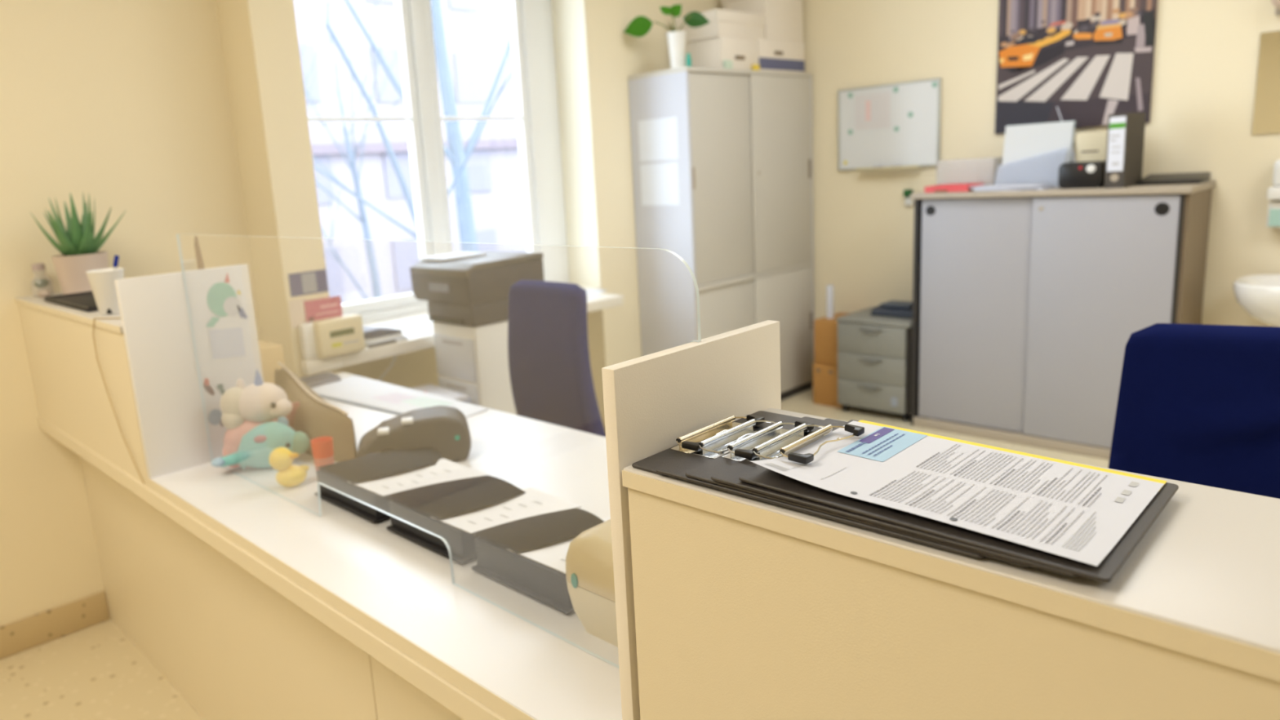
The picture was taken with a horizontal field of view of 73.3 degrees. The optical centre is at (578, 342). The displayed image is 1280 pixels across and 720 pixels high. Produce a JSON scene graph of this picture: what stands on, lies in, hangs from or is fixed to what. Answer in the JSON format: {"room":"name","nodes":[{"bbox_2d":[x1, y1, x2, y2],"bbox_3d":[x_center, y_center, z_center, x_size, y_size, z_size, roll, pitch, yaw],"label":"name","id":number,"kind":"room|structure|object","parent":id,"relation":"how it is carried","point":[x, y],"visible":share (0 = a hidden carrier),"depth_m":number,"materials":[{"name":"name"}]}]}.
{"room":"hospital interior","nodes":[
{"label":"hospital interior","id":0,"kind":"room"},
{"bbox_2d":[0,0,722,626],"bbox_3d":[-1.910,-0.436,2.758,8.540,2.850,0.350,-14,15,-42],"label":"wall","id":1,"kind":"structure","parent":0,"point":[124,104],"depth_m":2.87,"materials":[{"name":"paint"}]},
{"bbox_2d":[0,591,110,659],"bbox_3d":[-3.114,1.282,1.565,4.147,0.105,0.014,-14,15,-42],"label":"baseboard","id":2,"kind":"structure","parent":1,"relation":"attached to","point":[28,633],"depth_m":2.84,"materials":[{"name":"stone"}]},
{"bbox_2d":[216,0,338,377],"bbox_3d":[-1.091,-0.560,3.119,0.165,2.850,0.250,-14,15,-42],"label":"wall pier","id":3,"kind":"object","parent":1,"relation":"attached to","point":[260,39],"visible":0.44,"depth_m":3.02,"materials":[{"name":"paint"}]},
{"bbox_2d":[288,297,306,328],"bbox_3d":[-1.007,-0.104,3.086,0.065,0.100,0.003,-14,15,-42],"label":"card","id":4,"kind":"object","parent":3,"relation":"attached to","point":[296,307],"visible":0.79,"depth_m":3.08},
{"bbox_2d":[288,269,328,297],"bbox_3d":[-0.977,-0.215,3.101,0.146,0.082,0.002,-14,15,-42],"label":"sticker","id":5,"kind":"object","parent":3,"relation":"attached to","point":[302,283],"visible":1,"depth_m":3.10,"materials":[{"name":"paper"}]},
{"bbox_2d":[300,0,623,374],"bbox_3d":[-0.594,-0.986,3.735,1.820,1.860,0.620,-14,15,-42],"label":"window","id":6,"kind":"structure","parent":1,"relation":"in","point":[548,37],"depth_m":4.33,"materials":[{"name":"plastic"}]},
{"bbox_2d":[298,313,364,360],"bbox_3d":[-0.900,-0.019,3.139,0.226,0.137,0.069,-14,15,-42],"label":"display box","id":7,"kind":"object","parent":6,"relation":"on","point":[330,337],"visible":1,"depth_m":3.10,"materials":[{"name":"white plastic"}]},
{"bbox_2d":[303,295,342,322],"bbox_3d":[-0.934,-0.102,3.151,0.143,0.120,0.004,-14,15,-42],"label":"leaflet","id":8,"kind":"object","parent":7,"relation":"attached to","point":[329,307],"visible":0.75,"depth_m":3.14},
{"bbox_2d":[343,339,359,344],"bbox_3d":[-0.837,-0.001,3.156,0.063,0.005,0.001,-14,15,-42],"label":"print","id":9,"kind":"object","parent":7,"relation":"attached to","point":[345,341],"depth_m":3.16,"materials":[{"name":"grey"}]},
{"bbox_2d":[363,326,408,347],"bbox_3d":[-0.806,-0.031,3.370,0.200,0.059,0.194,-14,15,-42],"label":"paper stack","id":10,"kind":"object","parent":6,"relation":"on","point":[374,336],"visible":0.72,"depth_m":3.33,"materials":[{"name":"paper"}]},
{"bbox_2d":[377,355,397,381],"bbox_3d":[-0.837,0.414,3.494,0.286,0.756,0.026,-6,11,-10],"label":"cable","id":11,"kind":"object","parent":6,"relation":"hanging from","point":[389,367],"visible":0.27,"depth_m":3.44,"materials":[{"name":"white plastic"}]},
{"bbox_2d":[586,289,607,293],"bbox_3d":[0.057,-0.257,4.359,0.162,0.005,0.079,0,12,16],"label":"paper sheet","id":12,"kind":"object","parent":6,"relation":"on","point":[587,291],"visible":0.57,"depth_m":4.34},
{"bbox_2d":[0,387,1109,719],"bbox_3d":[0.198,1.303,0.984,8.540,0.120,6.150,-14,15,-42],"label":"floor","id":13,"kind":"structure","parent":0,"point":[95,672],"depth_m":2.64,"materials":[{"name":"stone"}]},
{"bbox_2d":[37,372,622,719],"bbox_3d":[-0.523,0.645,2.205,0.850,0.778,2.579,-14,15,-42],"label":"reception desk","id":14,"kind":"object","parent":13,"relation":"on","point":[251,603],"visible":0.51,"depth_m":1.74,"materials":[{"name":"laminate"}]},
{"bbox_2d":[14,291,149,487],"bbox_3d":[-1.300,0.078,2.442,0.261,0.389,1.050,-14,15,-42],"label":"countertop","id":15,"kind":"structure","parent":14,"relation":"on","point":[71,395],"depth_m":2.27,"materials":[{"name":"laminate"}]},
{"bbox_2d":[30,263,54,296],"bbox_3d":[-1.686,-0.196,2.688,0.060,0.100,0.060,-14,15,-42],"label":"glass jar","id":16,"kind":"object","parent":15,"relation":"on","point":[42,282],"visible":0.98,"depth_m":2.67,"materials":[{"name":"clear glass"}]},
{"bbox_2d":[37,289,50,297],"bbox_3d":[-1.638,-0.149,2.628,0.034,0.024,0.043,-14,15,-42],"label":"shell","id":17,"kind":"object","parent":16,"relation":"in","point":[43,293],"visible":0.92,"depth_m":2.62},
{"bbox_2d":[44,290,98,311],"bbox_3d":[-1.368,-0.118,2.418,0.147,0.013,0.450,-14,15,-42],"label":"flat tray","id":18,"kind":"object","parent":15,"relation":"on","point":[84,301],"visible":0.45,"depth_m":2.43,"materials":[{"name":"black plastic"}]},
{"bbox_2d":[30,193,126,294],"bbox_3d":[-1.535,-0.307,2.655,0.246,0.310,0.188,-7,12,-18],"label":"aloe plant","id":19,"kind":"object","parent":15,"relation":"on","point":[78,246],"visible":0.98,"depth_m":2.62,"materials":[{"name":"plant"}]},
{"bbox_2d":[85,267,124,315],"bbox_3d":[-1.177,-0.126,2.148,0.086,0.111,0.086,-14,15,-42],"label":"cup","id":20,"kind":"object","parent":15,"relation":"on","point":[102,282],"visible":0.9,"depth_m":2.12,"materials":[{"name":"white plastic"}]},
{"bbox_2d":[112,254,119,270],"bbox_3d":[-1.164,-0.148,2.148,0.048,0.139,0.011,-5,11,-6],"label":"ballpoint pen","id":21,"kind":"object","parent":20,"relation":"in","point":[116,257],"visible":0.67,"depth_m":2.13,"materials":[{"name":"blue plastic"}]},
{"bbox_2d":[93,317,144,484],"bbox_3d":[-1.092,0.133,2.070,0.047,0.383,0.212,-14,15,-42],"label":"cable","id":22,"kind":"object","parent":15,"relation":"hanging from","point":[94,317],"visible":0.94,"depth_m":2.08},
{"bbox_2d":[194,235,204,269],"bbox_3d":[-0.933,-0.173,2.129,0.006,0.179,0.052,-14,15,-42],"label":"card","id":23,"kind":"object","parent":15,"relation":"on","point":[200,264],"visible":0.47,"depth_m":2.12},
{"bbox_2d":[114,263,263,478],"bbox_3d":[-0.913,0.062,2.063,0.299,0.467,0.020,-14,15,-42],"label":"divider panel","id":24,"kind":"object","parent":14,"relation":"on","point":[153,308],"visible":0.86,"depth_m":2.03,"materials":[{"name":"white laminate"}]},
{"bbox_2d":[220,368,292,456],"bbox_3d":[-0.776,0.178,2.061,0.169,0.232,0.115,-8,12,-21],"label":"plush toy","id":25,"kind":"object","parent":14,"relation":"on","point":[244,409],"visible":0.72,"depth_m":2.02,"materials":[{"name":"white fabric"}]},
{"bbox_2d":[211,416,309,470],"bbox_3d":[-0.746,0.241,2.010,0.220,0.115,0.092,-8,12,-21],"label":"plush toy","id":26,"kind":"object","parent":14,"relation":"on","point":[255,446],"visible":0.97,"depth_m":1.99,"materials":[{"name":"teal fabric"}]},
{"bbox_2d":[257,339,284,384],"bbox_3d":[-1.014,0.098,2.661,0.140,0.175,0.180,-14,15,-42],"label":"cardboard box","id":27,"kind":"object","parent":14,"relation":"on","point":[271,353],"visible":0.16,"depth_m":2.61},
{"bbox_2d":[275,401,299,431],"bbox_3d":[-0.725,0.212,2.151,0.065,0.115,0.010,-14,15,-42],"label":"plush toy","id":28,"kind":"object","parent":14,"relation":"on","point":[291,416],"visible":0.21,"depth_m":2.15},
{"bbox_2d":[268,447,309,487],"bbox_3d":[-0.634,0.272,1.881,0.080,0.091,0.052,-8,12,-21],"label":"rubber duck","id":29,"kind":"object","parent":14,"relation":"on","point":[281,459],"visible":1,"depth_m":1.86},
{"bbox_2d":[274,361,357,462],"bbox_3d":[-0.679,0.168,2.187,0.115,0.182,0.511,-12,14,-36],"label":"desk organizer","id":30,"kind":"object","parent":14,"relation":"on","point":[315,417],"visible":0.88,"depth_m":2.09,"materials":[{"name":"wood"}]},
{"bbox_2d":[298,371,341,387],"bbox_3d":[-0.895,0.132,2.841,0.219,0.022,0.115,-14,15,-42],"label":"keyboard","id":31,"kind":"object","parent":14,"relation":"on","point":[313,380],"visible":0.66,"depth_m":2.84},
{"bbox_2d":[310,436,333,471],"bbox_3d":[-0.573,0.261,1.927,0.048,0.088,0.048,-14,15,-42],"label":"paper cup","id":32,"kind":"object","parent":14,"relation":"on","point":[322,446],"visible":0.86,"depth_m":1.91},
{"bbox_2d":[314,446,442,523],"bbox_3d":[-0.387,0.282,1.809,0.255,0.071,0.242,-14,15,-42],"label":"document tray","id":33,"kind":"object","parent":14,"relation":"on","point":[389,461],"visible":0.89,"depth_m":1.76,"materials":[{"name":"black plastic"}]},
{"bbox_2d":[347,457,488,496],"bbox_3d":[-0.321,0.272,1.714,0.239,0.003,0.159,-10,13,-29],"label":"sheets","id":34,"kind":"object","parent":33,"relation":"on","point":[445,470],"visible":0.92,"depth_m":1.71,"materials":[{"name":"paper"}]},
{"bbox_2d":[381,469,450,488],"bbox_3d":[-0.322,0.272,1.706,0.134,0.001,0.050,-14,15,-42],"label":"print","id":35,"kind":"object","parent":34,"relation":"on","point":[443,469],"depth_m":1.69},
{"bbox_2d":[311,375,488,417],"bbox_3d":[-0.578,0.172,2.582,0.219,0.007,0.754,-14,15,-42],"label":"desk pad","id":36,"kind":"object","parent":14,"relation":"on","point":[356,390],"visible":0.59,"depth_m":2.60,"materials":[{"name":"paper"}]},
{"bbox_2d":[371,392,454,408],"bbox_3d":[-0.497,0.173,2.537,0.297,0.001,0.095,7,15,42],"label":"print","id":37,"kind":"object","parent":36,"relation":"on","point":[397,400],"depth_m":2.54},
{"bbox_2d":[355,405,471,461],"bbox_3d":[-0.387,0.220,2.005,0.262,0.114,0.122,-6,11,-10],"label":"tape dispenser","id":38,"kind":"object","parent":14,"relation":"on","point":[445,428],"visible":0.87,"depth_m":1.96,"materials":[{"name":"grey"}]},
{"bbox_2d":[176,233,701,668],"bbox_3d":[-0.386,0.095,1.503,0.005,0.555,1.518,-14,15,-42],"label":"screen","id":39,"kind":"object","parent":14,"relation":"on","point":[684,262],"visible":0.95,"depth_m":1.40,"materials":[{"name":"clear"}]},
{"bbox_2d":[383,475,525,564],"bbox_3d":[-0.215,0.313,1.598,0.205,0.071,0.254,-14,15,-42],"label":"document tray","id":40,"kind":"object","parent":14,"relation":"on","point":[416,506],"visible":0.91,"depth_m":1.56,"materials":[{"name":"black plastic"}]},
{"bbox_2d":[431,487,582,535],"bbox_3d":[-0.128,0.299,1.516,0.224,0.003,0.147,-11,14,-33],"label":"sheets","id":41,"kind":"object","parent":40,"relation":"on","point":[534,502],"visible":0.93,"depth_m":1.51,"materials":[{"name":"paper"}]},
{"bbox_2d":[466,501,542,524],"bbox_3d":[-0.128,0.299,1.508,0.134,0.001,0.050,-14,15,-42],"label":"print","id":42,"kind":"object","parent":41,"relation":"on","point":[534,501],"depth_m":1.50},
{"bbox_2d":[470,507,604,614],"bbox_3d":[-0.033,0.340,1.405,0.195,0.071,0.240,-14,15,-42],"label":"document tray","id":43,"kind":"object","parent":14,"relation":"on","point":[547,585],"visible":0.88,"depth_m":1.38,"materials":[{"name":"black plastic"}]},
{"bbox_2d":[506,515,610,573],"bbox_3d":[0.032,0.321,1.355,0.201,0.003,0.214,-14,15,-42],"label":"sheets","id":44,"kind":"object","parent":43,"relation":"on","point":[553,555],"visible":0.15,"depth_m":1.33,"materials":[{"name":"paper"}]},
{"bbox_2d":[565,519,617,647],"bbox_3d":[0.157,0.330,1.212,0.260,0.142,0.273,-14,15,-42],"label":"tape dispenser","id":45,"kind":"object","parent":14,"relation":"on","point":[589,571],"visible":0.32,"depth_m":1.18,"materials":[{"name":"beige plastic"}]},
{"bbox_2d":[409,250,544,414],"bbox_3d":[-0.351,0.191,3.518,0.448,1.092,0.389,-14,15,-42],"label":"copier","id":46,"kind":"object","parent":13,"relation":"on","point":[467,298],"visible":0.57,"depth_m":3.27,"materials":[{"name":"white plastic"}]},
{"bbox_2d":[417,251,487,261],"bbox_3d":[-0.503,-0.344,3.425,0.220,0.007,0.165,-14,15,-42],"label":"paper stack","id":47,"kind":"object","parent":46,"relation":"on","point":[458,255],"visible":1,"depth_m":3.40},
{"bbox_2d":[507,280,605,436],"bbox_3d":[-0.203,0.347,2.874,0.602,1.057,0.612,-14,15,-42],"label":"office chair","id":48,"kind":"object","parent":13,"relation":"on","point":[550,373],"visible":0.5,"depth_m":2.90,"materials":[{"name":"blue fabric"}]},
{"bbox_2d":[601,320,781,719],"bbox_3d":[0.169,0.602,1.049,0.287,1.230,0.017,-14,15,-42],"label":"divider panel","id":49,"kind":"object","parent":13,"relation":"on","point":[651,401],"visible":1,"depth_m":0.89,"materials":[{"name":"laminate"}]},
{"bbox_2d":[628,66,813,400],"bbox_3d":[0.870,-0.555,4.925,1.158,1.888,0.398,-14,15,-42],"label":"filing cabinet","id":50,"kind":"object","parent":13,"relation":"on","point":[742,221],"visible":0.79,"depth_m":4.63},
{"bbox_2d":[638,116,678,161],"bbox_3d":[0.408,-1.045,4.424,0.001,0.210,0.260,-14,15,-42],"label":"paper notice","id":51,"kind":"object","parent":50,"relation":"attached to","point":[658,137],"visible":1,"depth_m":4.42,"materials":[{"name":"paper"}]},
{"bbox_2d":[640,162,679,205],"bbox_3d":[0.420,-0.822,4.471,0.001,0.215,0.255,-14,15,-42],"label":"paper notice","id":52,"kind":"object","parent":50,"relation":"attached to","point":[659,181],"visible":1,"depth_m":4.47,"materials":[{"name":"paper"}]},
{"bbox_2d":[623,4,710,68],"bbox_3d":[0.440,-1.534,4.332,0.437,0.313,0.101,2,13,27],"label":"potted plant","id":53,"kind":"object","parent":50,"relation":"on","point":[639,26],"visible":0.98,"depth_m":4.29,"materials":[{"name":"white plastic"}]},
{"bbox_2d":[685,53,691,66],"bbox_3d":[0.551,-1.409,4.296,0.025,0.070,0.026,-14,15,-42],"label":"bottle","id":54,"kind":"object","parent":50,"relation":"on","point":[688,59],"visible":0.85,"depth_m":4.29,"materials":[{"name":"teal"}]},
{"bbox_2d":[684,36,757,70],"bbox_3d":[0.748,-1.544,4.666,0.320,0.164,0.311,-14,15,-42],"label":"box","id":55,"kind":"object","parent":50,"relation":"on","point":[711,52],"visible":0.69,"depth_m":4.54,"materials":[{"name":"cardboard"}]},
{"bbox_2d":[672,8,765,43],"bbox_3d":[0.767,-1.699,4.663,0.430,0.134,0.300,-14,15,-42],"label":"box","id":56,"kind":"object","parent":55,"relation":"on","point":[723,23],"visible":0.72,"depth_m":4.53,"materials":[{"name":"cardboard"}]},
{"bbox_2d":[723,59,733,68],"bbox_3d":[0.777,-1.446,4.468,0.060,0.045,0.020,-14,15,-42],"label":"pack","id":57,"kind":"object","parent":50,"relation":"on","point":[726,64],"visible":0.97,"depth_m":4.45},
{"bbox_2d":[751,64,759,70],"bbox_3d":[0.958,-1.485,4.641,0.055,0.032,0.018,-14,15,-42],"label":"pack","id":58,"kind":"object","parent":50,"relation":"on","point":[754,67],"visible":0.97,"depth_m":4.63},
{"bbox_2d":[756,38,804,73],"bbox_3d":[1.040,-1.623,4.939,0.465,0.174,0.311,-14,15,-42],"label":"box","id":59,"kind":"object","parent":50,"relation":"on","point":[777,55],"visible":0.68,"depth_m":4.82,"materials":[{"name":"cardboard"}]},
{"bbox_2d":[720,0,802,42],"bbox_3d":[1.057,-1.857,4.925,0.385,0.284,0.300,-14,15,-42],"label":"box","id":60,"kind":"object","parent":59,"relation":"on","point":[784,18],"visible":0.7,"depth_m":4.81,"materials":[{"name":"cardboard"}]},
{"bbox_2d":[813,362,842,408],"bbox_3d":[1.534,0.222,5.031,0.301,0.242,0.180,-14,15,-42],"label":"cardboard box","id":61,"kind":"object","parent":13,"relation":"on","point":[825,377],"visible":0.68,"depth_m":4.93,"materials":[{"name":"cardboard"}]},
{"bbox_2d":[813,312,848,365],"bbox_3d":[1.523,-0.021,4.985,0.290,0.252,0.177,-14,15,-42],"label":"cardboard box","id":62,"kind":"object","parent":61,"relation":"on","point":[825,330],"visible":0.36,"depth_m":4.90,"materials":[{"name":"cardboard"}]},
{"bbox_2d":[826,284,833,318],"bbox_3d":[1.444,-0.232,4.930,0.040,0.190,0.040,-14,15,-42],"label":"paper roll","id":63,"kind":"object","parent":62,"relation":"on","point":[829,288],"visible":1,"depth_m":4.92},
{"bbox_2d":[835,306,912,421],"bbox_3d":[1.718,0.114,4.755,0.412,0.538,0.422,-14,15,-42],"label":"drawer pedestal","id":64,"kind":"object","parent":13,"relation":"on","point":[874,353],"visible":0.83,"depth_m":4.61,"materials":[{"name":"grey plastic"}]},
{"bbox_2d":[871,300,912,318],"bbox_3d":[1.774,-0.184,4.697,0.220,0.061,0.260,-14,15,-42],"label":"desk phone","id":65,"kind":"object","parent":64,"relation":"on","point":[896,308],"visible":0.67,"depth_m":4.65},
{"bbox_2d":[622,408,1279,719],"bbox_3d":[0.966,0.767,0.222,0.258,1.132,2.302,-14,15,-42],"label":"countertop","id":66,"kind":"structure","parent":13,"relation":"on","point":[745,608],"depth_m":0.65,"materials":[{"name":"laminate"}]},
{"bbox_2d":[631,410,944,550],"bbox_3d":[0.238,0.109,0.806,0.225,0.015,0.309,-14,16,-43],"label":"clipboard","id":67,"kind":"object","parent":66,"relation":"on","point":[688,443],"visible":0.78,"depth_m":0.86,"materials":[{"name":"plastic"}]},
{"bbox_2d":[655,414,985,558],"bbox_3d":[0.254,0.111,0.781,0.300,0.014,0.218,8,16,44],"label":"clipboard","id":68,"kind":"object","parent":67,"relation":"on","point":[714,446],"visible":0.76,"depth_m":0.82,"materials":[{"name":"plastic"}]},
{"bbox_2d":[684,416,1031,567],"bbox_3d":[0.276,0.111,0.756,0.296,0.015,0.215,8,17,44],"label":"clipboard","id":69,"kind":"object","parent":68,"relation":"on","point":[740,450],"visible":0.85,"depth_m":0.80,"materials":[{"name":"plastic"}]},
{"bbox_2d":[711,418,1078,577],"bbox_3d":[0.294,0.112,0.734,0.292,0.014,0.213,9,17,43],"label":"clipboard","id":70,"kind":"object","parent":69,"relation":"on","point":[770,449],"visible":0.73,"depth_m":0.74,"materials":[{"name":"plastic"}]},
{"bbox_2d":[738,419,1178,582],"bbox_3d":[0.310,0.112,0.716,0.284,0.015,0.206,10,18,44],"label":"clipboard","id":71,"kind":"object","parent":70,"relation":"on","point":[1104,572],"visible":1,"depth_m":0.65,"materials":[{"name":"plastic"}]},
{"bbox_2d":[751,419,1167,566],"bbox_3d":[0.312,0.108,0.719,0.268,0.020,0.195,8,16,45],"label":"printed sheet","id":72,"kind":"object","parent":71,"relation":"on","point":[1076,511],"visible":1,"depth_m":0.70,"materials":[{"name":"paper"}]},
{"bbox_2d":[910,180,1216,459],"bbox_3d":[2.249,-0.132,4.116,0.442,1.204,1.166,-14,15,-42],"label":"cabinet","id":73,"kind":"object","parent":13,"relation":"on","point":[1028,304],"visible":0.93,"depth_m":3.94,"materials":[{"name":"grey laminate"}]},
{"bbox_2d":[924,182,984,192],"bbox_3d":[1.863,-0.765,4.254,0.200,0.030,0.210,-14,15,-42],"label":"folder","id":74,"kind":"object","parent":73,"relation":"on","point":[955,187],"visible":0.73,"depth_m":4.20,"materials":[{"name":"red plastic"}]},
{"bbox_2d":[975,186,1057,191],"bbox_3d":[2.055,-0.719,4.032,0.170,0.003,0.300,-13,15,-40],"label":"paper sheet","id":75,"kind":"object","parent":73,"relation":"on","point":[1051,187],"visible":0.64,"depth_m":3.96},
{"bbox_2d":[973,186,1053,191],"bbox_3d":[2.046,-0.724,4.041,0.300,0.003,0.170,7,16,43],"label":"paper sheet","id":76,"kind":"object","parent":75,"relation":"on","point":[1051,186],"visible":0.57,"depth_m":3.97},
{"bbox_2d":[973,185,1053,190],"bbox_3d":[2.047,-0.727,4.039,0.173,0.003,0.302,-14,15,-42],"label":"paper sheet","id":77,"kind":"object","parent":76,"relation":"on","point":[1053,185],"visible":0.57,"depth_m":3.97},
{"bbox_2d":[972,185,1053,189],"bbox_3d":[2.043,-0.731,4.042,0.170,0.003,0.300,-12,14,-36],"label":"paper sheet","id":78,"kind":"object","parent":77,"relation":"on","point":[1044,185],"visible":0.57,"depth_m":3.96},
{"bbox_2d":[968,184,1050,188],"bbox_3d":[2.034,-0.736,4.050,0.170,0.003,0.300,-12,14,-35],"label":"paper sheet","id":79,"kind":"object","parent":78,"relation":"on","point":[1041,184],"visible":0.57,"depth_m":3.97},
{"bbox_2d":[968,183,1045,187],"bbox_3d":[2.018,-0.741,4.066,0.170,0.003,0.300,-12,14,-36],"label":"paper sheet","id":80,"kind":"object","parent":79,"relation":"on","point":[1029,184],"visible":1,"depth_m":4.04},
{"bbox_2d":[994,146,1067,186],"bbox_3d":[2.144,-0.826,4.081,0.022,0.180,0.315,-14,15,-42],"label":"paper sheet","id":81,"kind":"object","parent":73,"relation":"on","point":[1043,168],"visible":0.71,"depth_m":4.07,"materials":[{"name":"paper"}]},
{"bbox_2d":[1002,120,1075,164],"bbox_3d":[2.178,-0.888,4.083,0.066,0.299,0.306,-14,15,-42],"label":"display board","id":82,"kind":"object","parent":73,"relation":"on","point":[1025,140],"visible":0.64,"depth_m":4.07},
{"bbox_2d":[1057,160,1106,188],"bbox_3d":[2.256,-0.748,3.830,0.136,0.114,0.170,-14,15,-42],"label":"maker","id":83,"kind":"object","parent":73,"relation":"on","point":[1088,174],"visible":0.87,"depth_m":3.78,"materials":[{"name":"black plastic"}]},
{"bbox_2d":[1075,131,1107,161],"bbox_3d":[2.400,-0.849,3.964,0.132,0.241,0.153,-14,15,-42],"label":"box","id":84,"kind":"object","parent":73,"relation":"on","point":[1091,146],"visible":0.39,"depth_m":3.92,"materials":[{"name":"cardboard"}]},
{"bbox_2d":[1104,112,1146,188],"bbox_3d":[2.373,-0.833,3.723,0.280,0.308,0.072,-14,15,-42],"label":"ring binder","id":85,"kind":"object","parent":73,"relation":"on","point":[1126,131],"visible":0.99,"depth_m":3.65,"materials":[{"name":"cardboard"}]},
{"bbox_2d":[1137,172,1210,185],"bbox_3d":[2.589,-0.712,3.732,0.204,0.040,0.228,-14,15,-42],"label":"ring binder","id":86,"kind":"object","parent":73,"relation":"on","point":[1188,177],"visible":1,"depth_m":3.70,"materials":[{"name":"black plastic"}]},
{"bbox_2d":[1108,323,1279,498],"bbox_3d":[1.209,0.539,1.430,0.638,1.071,0.602,4,14,35],"label":"office chair","id":87,"kind":"object","parent":13,"relation":"on","point":[1199,404],"visible":0.5,"depth_m":1.56,"materials":[{"name":"blue fabric"}]},
{"bbox_3d":[-0.564,0.530,3.311,0.265,0.575,0.355,-14,15,-42],"label":"shelf","id":88,"kind":"object","parent":13,"relation":"on","visible":0},
{"bbox_3d":[-0.582,0.239,3.256,0.264,0.016,0.326,-14,15,-42],"label":"magazine","id":89,"kind":"object","parent":88,"relation":"on","visible":0},
{"bbox_2d":[460,397,471,402],"bbox_3d":[-0.583,0.223,3.253,0.290,0.016,0.210,7,15,42],"label":"magazine","id":90,"kind":"object","parent":89,"relation":"on","point":[468,399],"visible":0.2,"depth_m":3.22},
{"bbox_2d":[409,383,467,400],"bbox_3d":[-0.584,0.207,3.250,0.210,0.016,0.290,-12,14,-37],"label":"magazine","id":91,"kind":"object","parent":90,"relation":"on","point":[431,388],"visible":0.44,"depth_m":3.28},
{"bbox_2d":[802,0,1279,363],"bbox_3d":[3.214,-0.886,3.380,0.200,2.850,5.800,-14,15,-42],"label":"wall","id":92,"kind":"structure","parent":0,"point":[1206,51],"depth_m":4.40,"materials":[{"name":"paint"}]},
{"bbox_2d":[837,77,941,171],"bbox_3d":[1.686,-1.183,4.721,0.071,0.458,0.587,-14,15,-42],"label":"whiteboard","id":93,"kind":"object","parent":92,"relation":"attached to","point":[916,144],"visible":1,"depth_m":4.68,"materials":[{"name":"metal"}]},
{"bbox_2d":[854,91,890,130],"bbox_3d":[1.635,-1.285,4.774,0.001,0.190,0.210,-14,15,-42],"label":"paper sheet","id":94,"kind":"object","parent":93,"relation":"attached to","point":[872,111],"visible":1,"depth_m":4.77,"materials":[{"name":"paper"}]},
{"bbox_2d":[856,164,921,171],"bbox_3d":[1.710,-0.962,4.738,0.050,0.016,0.360,-14,15,-42],"label":"tray","id":95,"kind":"object","parent":93,"relation":"on","point":[859,167],"depth_m":4.75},
{"bbox_2d":[903,189,913,205],"bbox_3d":[1.812,-0.795,4.715,0.039,0.087,0.042,-14,15,-42],"label":"clip","id":96,"kind":"object","parent":92,"relation":"attached to","point":[908,202],"visible":0.83,"depth_m":4.71,"materials":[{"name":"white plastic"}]},
{"bbox_2d":[995,0,1157,133],"bbox_3d":[2.310,-1.506,4.008,0.022,0.990,0.666,-14,15,-42],"label":"poster","id":97,"kind":"object","parent":92,"relation":"attached to","point":[1091,60],"visible":1,"depth_m":4.03,"materials":[{"name":"paper"}]},
{"bbox_2d":[1232,274,1279,326],"bbox_3d":[2.938,-0.107,3.407,0.430,0.545,0.550,-14,15,-42],"label":"washbasin","id":98,"kind":"object","parent":92,"relation":"attached to","point":[1259,295],"visible":0.98,"depth_m":3.43,"materials":[{"name":"white ceramic"}]},
{"bbox_2d":[1251,30,1279,134],"bbox_3d":[3.030,-1.047,3.374,0.008,0.410,0.580,-14,15,-42],"label":"wall mirror","id":99,"kind":"object","parent":92,"relation":"attached to","point":[1266,114],"visible":1,"depth_m":3.55,"materials":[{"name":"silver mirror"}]},
{"bbox_2d":[1266,200,1279,226],"bbox_3d":[2.936,-0.533,3.551,0.092,0.106,0.122,-14,15,-42],"label":"glove box","id":100,"kind":"object","parent":92,"relation":"attached to","point":[1273,207],"visible":1,"depth_m":3.55,"materials":[{"name":"white plastic"}]},
{"bbox_2d":[1266,160,1279,199],"bbox_3d":[2.890,-0.667,3.508,0.169,0.160,0.100,-14,15,-42],"label":"soap dispenser","id":101,"kind":"object","parent":92,"relation":"attached to","point":[1273,193],"visible":1,"depth_m":3.51,"materials":[{"name":"white plastic"}]},
{"bbox_2d":[1272,160,1279,186],"bbox_3d":[2.908,-0.697,3.522,0.105,0.109,0.080,-14,15,-42],"label":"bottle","id":102,"kind":"object","parent":101,"relation":"on","point":[1276,176],"depth_m":3.51,"materials":[{"name":"white plastic"}]},
{"bbox_2d":[1271,0,1279,15],"bbox_3d":[2.825,-1.373,3.410,0.139,0.120,0.110,-14,15,-42],"label":"wall lamp","id":103,"kind":"object","parent":92,"relation":"attached to","point":[1276,3],"visible":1,"depth_m":3.42,"materials":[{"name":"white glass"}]},
{"label":"outside","id":104,"kind":"structure","parent":0,"visible":0},
{"bbox_3d":[-8.838,0.701,24.413,60.000,0.200,39.400,-14,15,-42],"label":"ground","id":105,"kind":"structure","parent":104,"visible":0},
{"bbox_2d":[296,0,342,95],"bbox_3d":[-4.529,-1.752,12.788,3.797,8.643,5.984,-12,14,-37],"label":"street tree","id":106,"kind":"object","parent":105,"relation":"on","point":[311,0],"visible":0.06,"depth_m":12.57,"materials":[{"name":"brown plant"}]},
{"bbox_2d":[300,0,403,321],"bbox_3d":[-5.163,-4.307,17.195,4.271,11.982,6.001,-11,14,-33],"label":"street tree","id":107,"kind":"object","parent":105,"relation":"on","point":[376,291],"visible":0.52,"depth_m":17.76,"materials":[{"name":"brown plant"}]},
{"bbox_2d":[304,0,513,252],"bbox_3d":[-1.114,-4.290,9.899,8.515,14.305,7.369,-11,14,-34],"label":"street tree","id":108,"kind":"object","parent":105,"relation":"on","point":[458,157],"visible":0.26,"depth_m":9.65,"materials":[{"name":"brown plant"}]},
{"bbox_2d":[293,0,526,324],"bbox_3d":[-10.989,-6.714,27.678,28.000,13.500,6.300,-14,15,-42],"label":"building exterior","id":109,"kind":"structure","parent":105,"relation":"on","point":[477,33],"depth_m":28.43,"materials":[{"name":"white"}]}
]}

